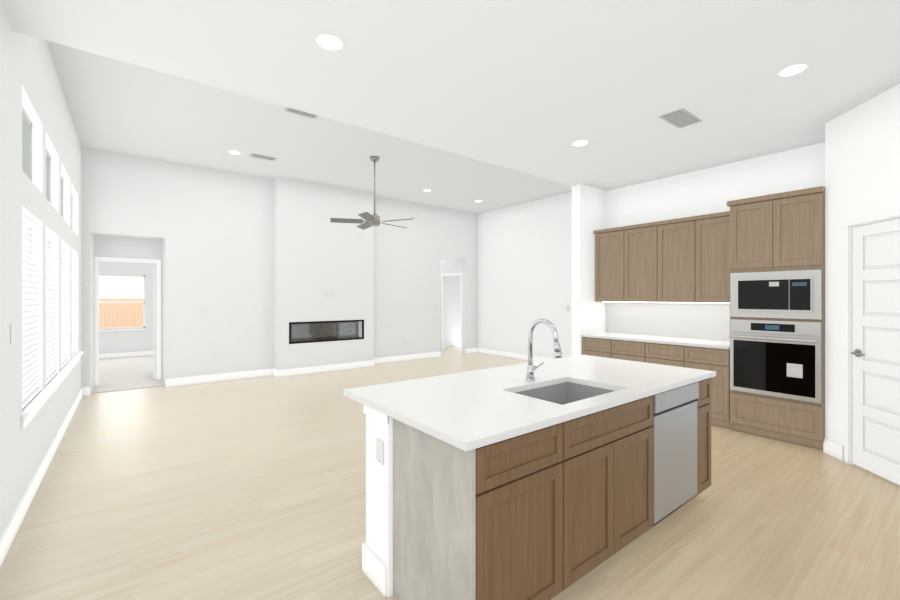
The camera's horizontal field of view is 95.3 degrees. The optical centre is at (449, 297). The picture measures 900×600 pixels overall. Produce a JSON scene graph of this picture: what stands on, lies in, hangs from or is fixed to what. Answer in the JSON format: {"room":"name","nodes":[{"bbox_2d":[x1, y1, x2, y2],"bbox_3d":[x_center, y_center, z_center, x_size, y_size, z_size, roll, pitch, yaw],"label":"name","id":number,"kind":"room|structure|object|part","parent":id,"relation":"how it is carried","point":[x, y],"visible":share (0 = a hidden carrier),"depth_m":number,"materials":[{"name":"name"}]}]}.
{"room":"kitchen","nodes":[
{"label":"kitchen","id":0,"kind":"room"},
{"bbox_2d":[0,2,80,535],"bbox_3d":[-2.732,-0.470,2.428,0.200,3.820,9.090,0,0,-38],"label":"wall","id":1,"kind":"structure","parent":0,"point":[26,63],"depth_m":2.68,"materials":[{"name":"white paint"}]},
{"bbox_2d":[10,324,13,343],"bbox_3d":[-2.623,0.220,2.456,0.006,0.115,0.075,0,0,-38],"label":"light switch","id":2,"kind":"object","parent":1,"relation":"attached to","point":[11,326],"depth_m":2.45,"materials":[{"name":"white plastic"}]},
{"bbox_2d":[0,387,83,566],"bbox_3d":[-2.660,1.375,2.522,0.030,0.130,8.750,0,0,-38],"label":"baseboard","id":3,"kind":"structure","parent":1,"relation":"attached to","point":[14,523],"depth_m":2.91,"materials":[{"name":"white paint"}]},
{"bbox_2d":[20,86,82,428],"bbox_3d":[-3.973,-0.270,4.149,0.140,2.260,3.830,0,0,-38],"label":"window","id":4,"kind":"structure","parent":1,"relation":"in","point":[31,269],"depth_m":3.32,"materials":[{"name":"white"}]},
{"bbox_3d":[-3.966,0.805,4.155,0.120,0.110,3.830,0,0,-38],"label":"sill","id":5,"kind":"part","parent":4,"relation":"part of","materials":[{"name":"white paint"}]},
{"bbox_2d":[91,355,164,393],"bbox_3d":[-6.113,1.434,8.320,4.200,0.012,4.360,0,0,-38],"label":"floor","id":6,"kind":"structure","parent":0,"point":[123,373],"depth_m":7.60,"materials":[{"name":"white"}]},
{"bbox_2d":[91,233,164,391],"bbox_3d":[-6.159,0.015,8.379,4.400,2.850,4.510,0,0,-38],"label":"wall","id":7,"kind":"structure","parent":0,"point":[123,256],"depth_m":7.13,"materials":[{"name":"white paint"}]},
{"bbox_3d":[-5.379,0.425,7.510,0.110,2.010,0.760,0,0,-38],"label":"bedroom door","id":8,"kind":"part","parent":7,"relation":"part of","materials":[{"name":"white paint"}]},
{"bbox_2d":[81,148,477,394],"bbox_3d":[-2.383,-0.470,8.377,8.070,3.820,0.140,0,0,-38],"label":"wall","id":9,"kind":"structure","parent":0,"point":[214,229],"depth_m":7.15,"materials":[{"name":"white paint"}]},
{"bbox_2d":[166,368,275,386],"bbox_3d":[-3.913,1.375,7.086,1.650,0.130,0.015,0,0,-38],"label":"baseboard","id":10,"kind":"structure","parent":9,"relation":"attached to","point":[181,381],"depth_m":7.03,"materials":[{"name":"white paint"}]},
{"bbox_2d":[374,352,439,363],"bbox_3d":[-0.992,1.375,9.365,1.920,0.130,0.015,0,0,-38],"label":"baseboard","id":11,"kind":"structure","parent":9,"relation":"attached to","point":[431,354],"depth_m":9.37,"materials":[{"name":"white paint"}]},
{"bbox_2d":[466,348,475,353],"bbox_3d":[0.561,1.375,10.577,0.400,0.130,0.015,0,0,-38],"label":"baseboard","id":12,"kind":"structure","parent":9,"relation":"attached to","point":[471,350],"depth_m":10.54,"materials":[{"name":"white paint"}]},
{"bbox_2d":[46,40,571,229],"bbox_3d":[-1.024,-1.772,6.685,8.130,1.315,4.600,0,0,-38],"label":"ceiling","id":13,"kind":"structure","parent":0,"point":[120,107],"depth_m":5.80,"materials":[{"name":"white paint"}]},
{"bbox_2d":[249,153,276,161],"bbox_3d":[-2.899,-2.174,6.364,0.360,0.012,0.160,0,0,-38],"label":"ceiling vent","id":14,"kind":"object","parent":13,"relation":"in","point":[255,155],"depth_m":6.35,"materials":[{"name":"grey metal"}]},
{"bbox_2d":[284,105,320,119],"bbox_3d":[-1.735,-2.174,4.824,0.360,0.012,0.160,0,0,-38],"label":"ceiling vent","id":15,"kind":"object","parent":13,"relation":"in","point":[290,110],"depth_m":4.83,"materials":[{"name":"grey metal"}]},
{"bbox_3d":[-1.173,-1.647,6.379,0.170,1.063,0.170,0,0,-38],"label":"ceiling fan motor","id":16,"kind":"part","parent":13,"relation":"part of","materials":[{"name":"silver metal"}]},
{"bbox_2d":[274,177,373,369],"bbox_3d":[-2.431,-0.370,8.088,1.920,3.620,0.252,0,0,-38],"label":"wall","id":17,"kind":"structure","parent":0,"point":[317,251],"depth_m":7.91,"materials":[{"name":"white paint"}]},
{"bbox_2d":[276,360,375,376],"bbox_3d":[-2.352,1.375,7.987,1.950,0.130,0.015,0,0,-38],"label":"baseboard","id":18,"kind":"structure","parent":17,"relation":"attached to","point":[333,367],"depth_m":7.91,"materials":[{"name":"white paint"}]},
{"bbox_3d":[-2.370,0.655,7.994,1.430,0.330,0.004,0,0,-38],"label":"fireplace glass","id":19,"kind":"part","parent":17,"relation":"part of","materials":[{"name":"black glass"}]},
{"bbox_2d":[0,346,899,599],"bbox_3d":[-1.298,1.490,6.059,9.730,0.100,13.250,0,0,-38],"label":"floor","id":20,"kind":"structure","parent":0,"point":[254,488],"depth_m":2.73,"materials":[{"name":"brown wood"}]},
{"bbox_2d":[359,374,715,599],"bbox_3d":[0.707,1.000,2.536,2.305,0.881,0.850,0,0,-38],"label":"kitchen island","id":21,"kind":"object","parent":20,"relation":"on","point":[550,479],"depth_m":1.89,"materials":[{"name":"brown wood"}]},
{"bbox_2d":[376,437,384,465],"bbox_3d":[-0.346,0.762,2.032,0.006,0.115,0.070,0,0,-38],"label":"outlet","id":22,"kind":"object","parent":21,"relation":"attached to","point":[380,441],"depth_m":2.02,"materials":[{"name":"white plastic"}]},
{"bbox_3d":[-0.094,1.000,1.763,0.017,0.881,0.595,0,0,-38],"label":"panel","id":23,"kind":"part","parent":21,"relation":"part of","materials":[{"name":"grey wood"}]},
{"bbox_2d":[343,355,714,445],"bbox_3d":[0.643,0.542,2.629,2.330,0.032,1.085,0,0,-38],"label":"island countertop","id":24,"kind":"structure","parent":21,"relation":"on","point":[470,408],"depth_m":2.22,"materials":[{"name":"white stone"}]},
{"bbox_2d":[523,318,561,381],"bbox_3d":[0.613,0.327,2.548,0.162,0.398,0.267,0,0,-38],"label":"faucet","id":25,"kind":"object","parent":24,"relation":"on","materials":[{"name":"silver metal"}]},
{"bbox_2d":[519,382,610,401],"bbox_3d":[0.666,0.662,2.365,0.628,0.231,0.428,0,0,-38],"label":"sink","id":26,"kind":"object","parent":24,"relation":"in","point":[557,391],"depth_m":2.63,"materials":[{"name":"grey metal"}]},
{"bbox_2d":[635,381,698,537],"bbox_3d":[1.393,1.003,2.612,0.602,0.874,0.125,0,0,-38],"label":"dishwasher","id":27,"kind":"object","parent":21,"relation":"in","point":[675,412],"depth_m":2.54,"materials":[{"name":"silver metal"}]},
{"bbox_2d":[582,338,604,356],"bbox_3d":[2.283,0.999,5.837,0.632,0.881,0.520,0,0,-38],"label":"base cabinet","id":28,"kind":"object","parent":20,"relation":"on","point":[590,346],"depth_m":5.69,"materials":[{"name":"brown wood"}]},
{"bbox_2d":[605,338,636,360],"bbox_3d":[2.546,0.999,5.501,0.632,0.881,0.582,0,0,-38],"label":"base cabinet","id":29,"kind":"object","parent":20,"relation":"on","point":[614,349],"depth_m":5.38,"materials":[{"name":"brown wood"}]},
{"bbox_2d":[637,342,676,365],"bbox_3d":[2.827,0.999,5.139,0.632,0.881,0.582,0,0,-38],"label":"base cabinet","id":30,"kind":"object","parent":20,"relation":"on","point":[648,352],"depth_m":5.01,"materials":[{"name":"brown wood"}]},
{"bbox_2d":[581,330,724,349],"bbox_3d":[2.681,0.542,5.315,0.647,0.032,1.832,0,0,-38],"label":"countertop","id":31,"kind":"structure","parent":30,"relation":"on","point":[712,343],"depth_m":5.13,"materials":[{"name":"white stone"}]},
{"bbox_2d":[677,346,724,427],"bbox_3d":[3.090,0.999,4.803,0.632,0.881,0.520,0,0,-38],"label":"base cabinet","id":32,"kind":"object","parent":20,"relation":"on","point":[695,357],"depth_m":4.54,"materials":[{"name":"brown wood"}]},
{"bbox_2d":[725,186,824,449],"bbox_3d":[3.464,0.205,4.279,0.687,2.470,0.755,0,0,-38],"label":"tall cabinet","id":33,"kind":"object","parent":20,"relation":"on","point":[734,297],"depth_m":4.05,"materials":[{"name":"brown wood"}]},
{"bbox_2d":[729,269,821,403],"bbox_3d":[3.186,0.362,4.063,0.117,1.245,0.731,0,0,-38],"label":"wall oven","id":34,"kind":"object","parent":33,"relation":"in","point":[775,348],"depth_m":4.04,"materials":[{"name":"silver metal"}]},
{"bbox_2d":[0,0,899,190],"bbox_3d":[1.254,-2.019,2.660,6.770,0.822,4.550,0,0,-38],"label":"ceiling","id":35,"kind":"structure","parent":0,"point":[605,95],"depth_m":2.85,"materials":[{"name":"white paint"}]},
{"bbox_2d":[659,108,701,128],"bbox_3d":[2.089,-1.614,3.711,0.400,0.012,0.200,0,0,-38],"label":"ceiling vent","id":36,"kind":"object","parent":35,"relation":"in","point":[678,118],"depth_m":3.68,"materials":[{"name":"grey metal"}]},
{"bbox_2d":[440,259,461,352],"bbox_3d":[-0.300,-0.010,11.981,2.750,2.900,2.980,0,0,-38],"label":"doorway","id":37,"kind":"structure","parent":0,"point":[450,302],"depth_m":11.97,"materials":[{"name":"white paint"}]},
{"bbox_2d":[478,192,571,358],"bbox_3d":[2.096,-0.470,9.082,0.140,3.820,4.540,0,0,-38],"label":"wall","id":38,"kind":"structure","parent":0,"point":[524,266],"depth_m":9.40,"materials":[{"name":"white paint"}]},
{"bbox_2d":[476,348,553,361],"bbox_3d":[2.078,1.375,8.979,0.015,0.130,4.400,0,0,-38],"label":"baseboard","id":39,"kind":"structure","parent":38,"relation":"attached to","point":[485,351],"depth_m":9.78,"materials":[{"name":"white paint"}]},
{"bbox_2d":[572,184,605,355],"bbox_3d":[2.069,-0.090,6.093,0.660,3.060,0.140,0,0,-38],"label":"wall","id":40,"kind":"structure","parent":0,"point":[588,219],"depth_m":5.93,"materials":[{"name":"white paint"}]},
{"bbox_2d":[606,142,824,228],"bbox_3d":[3.400,-0.090,5.038,0.140,3.060,3.160,0,0,-38],"label":"wall","id":41,"kind":"structure","parent":0,"point":[711,190],"depth_m":5.08,"materials":[{"name":"white paint"}]},
{"bbox_2d":[593,227,616,301],"bbox_3d":[2.412,-0.460,5.904,0.347,1.040,0.513,0,0,-38],"label":"upper cabinet","id":42,"kind":"object","parent":41,"relation":"attached to","point":[605,240],"depth_m":5.86,"materials":[{"name":"brown wood"}]},
{"bbox_2d":[617,223,648,301],"bbox_3d":[2.669,-0.460,5.574,0.347,1.040,0.575,0,0,-38],"label":"upper cabinet","id":43,"kind":"object","parent":41,"relation":"attached to","point":[632,240],"depth_m":5.54,"materials":[{"name":"brown wood"}]},
{"bbox_2d":[649,217,688,301],"bbox_3d":[2.947,-0.460,5.218,0.347,1.040,0.574,0,0,-38],"label":"upper cabinet","id":44,"kind":"object","parent":41,"relation":"attached to","point":[668,239],"depth_m":5.17,"materials":[{"name":"brown wood"}]},
{"bbox_2d":[602,301,738,303],"bbox_3d":[2.778,0.065,5.372,0.030,0.007,1.702,0,0,-38],"label":"light","id":45,"kind":"object","parent":44,"relation":"attached to","point":[641,302],"depth_m":5.28,"materials":[{"name":"white"}]},
{"bbox_2d":[605,301,749,342],"bbox_3d":[2.933,0.293,5.512,0.008,0.466,1.832,0,0,-38],"label":"backsplash","id":46,"kind":"structure","parent":41,"relation":"attached to","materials":[{"name":"tile"}]},
{"bbox_2d":[689,212,724,305],"bbox_3d":[3.205,-0.460,4.888,0.347,1.040,0.513,0,0,-38],"label":"upper cabinet","id":47,"kind":"object","parent":41,"relation":"attached to","point":[707,231],"depth_m":4.83,"materials":[{"name":"brown wood"}]},
{"bbox_2d":[825,84,899,484],"bbox_3d":[3.963,-0.090,3.074,1.669,3.060,1.750,0,0,-38],"label":"wall","id":48,"kind":"structure","parent":0,"point":[862,283],"depth_m":3.41,"materials":[{"name":"white paint"}]},
{"bbox_3d":[3.417,0.470,3.430,0.153,0.064,0.095,0,0,-38],"label":"handle","id":49,"kind":"part","parent":48,"relation":"part of","materials":[{"name":"silver metal"}]},
{"bbox_3d":[3.448,0.395,3.156,0.668,2.090,0.668,0,0,-38],"label":"casing","id":50,"kind":"part","parent":48,"relation":"part of","materials":[{"name":"white paint"}]},
{"bbox_3d":[-8.675,1.865,11.115,12.000,0.050,2.800,0,0,-38],"label":"lawn","id":51,"kind":"structure","parent":0,"visible":0},
{"bbox_2d":[99,298,142,327],"bbox_3d":[-9.567,0.930,12.259,8.000,1.820,0.100,0,0,-38],"label":"fence","id":52,"kind":"object","parent":51,"relation":"on","point":[115,315],"visible":0.11,"depth_m":12.08,"materials":[{"name":"brown wood"}]}
]}

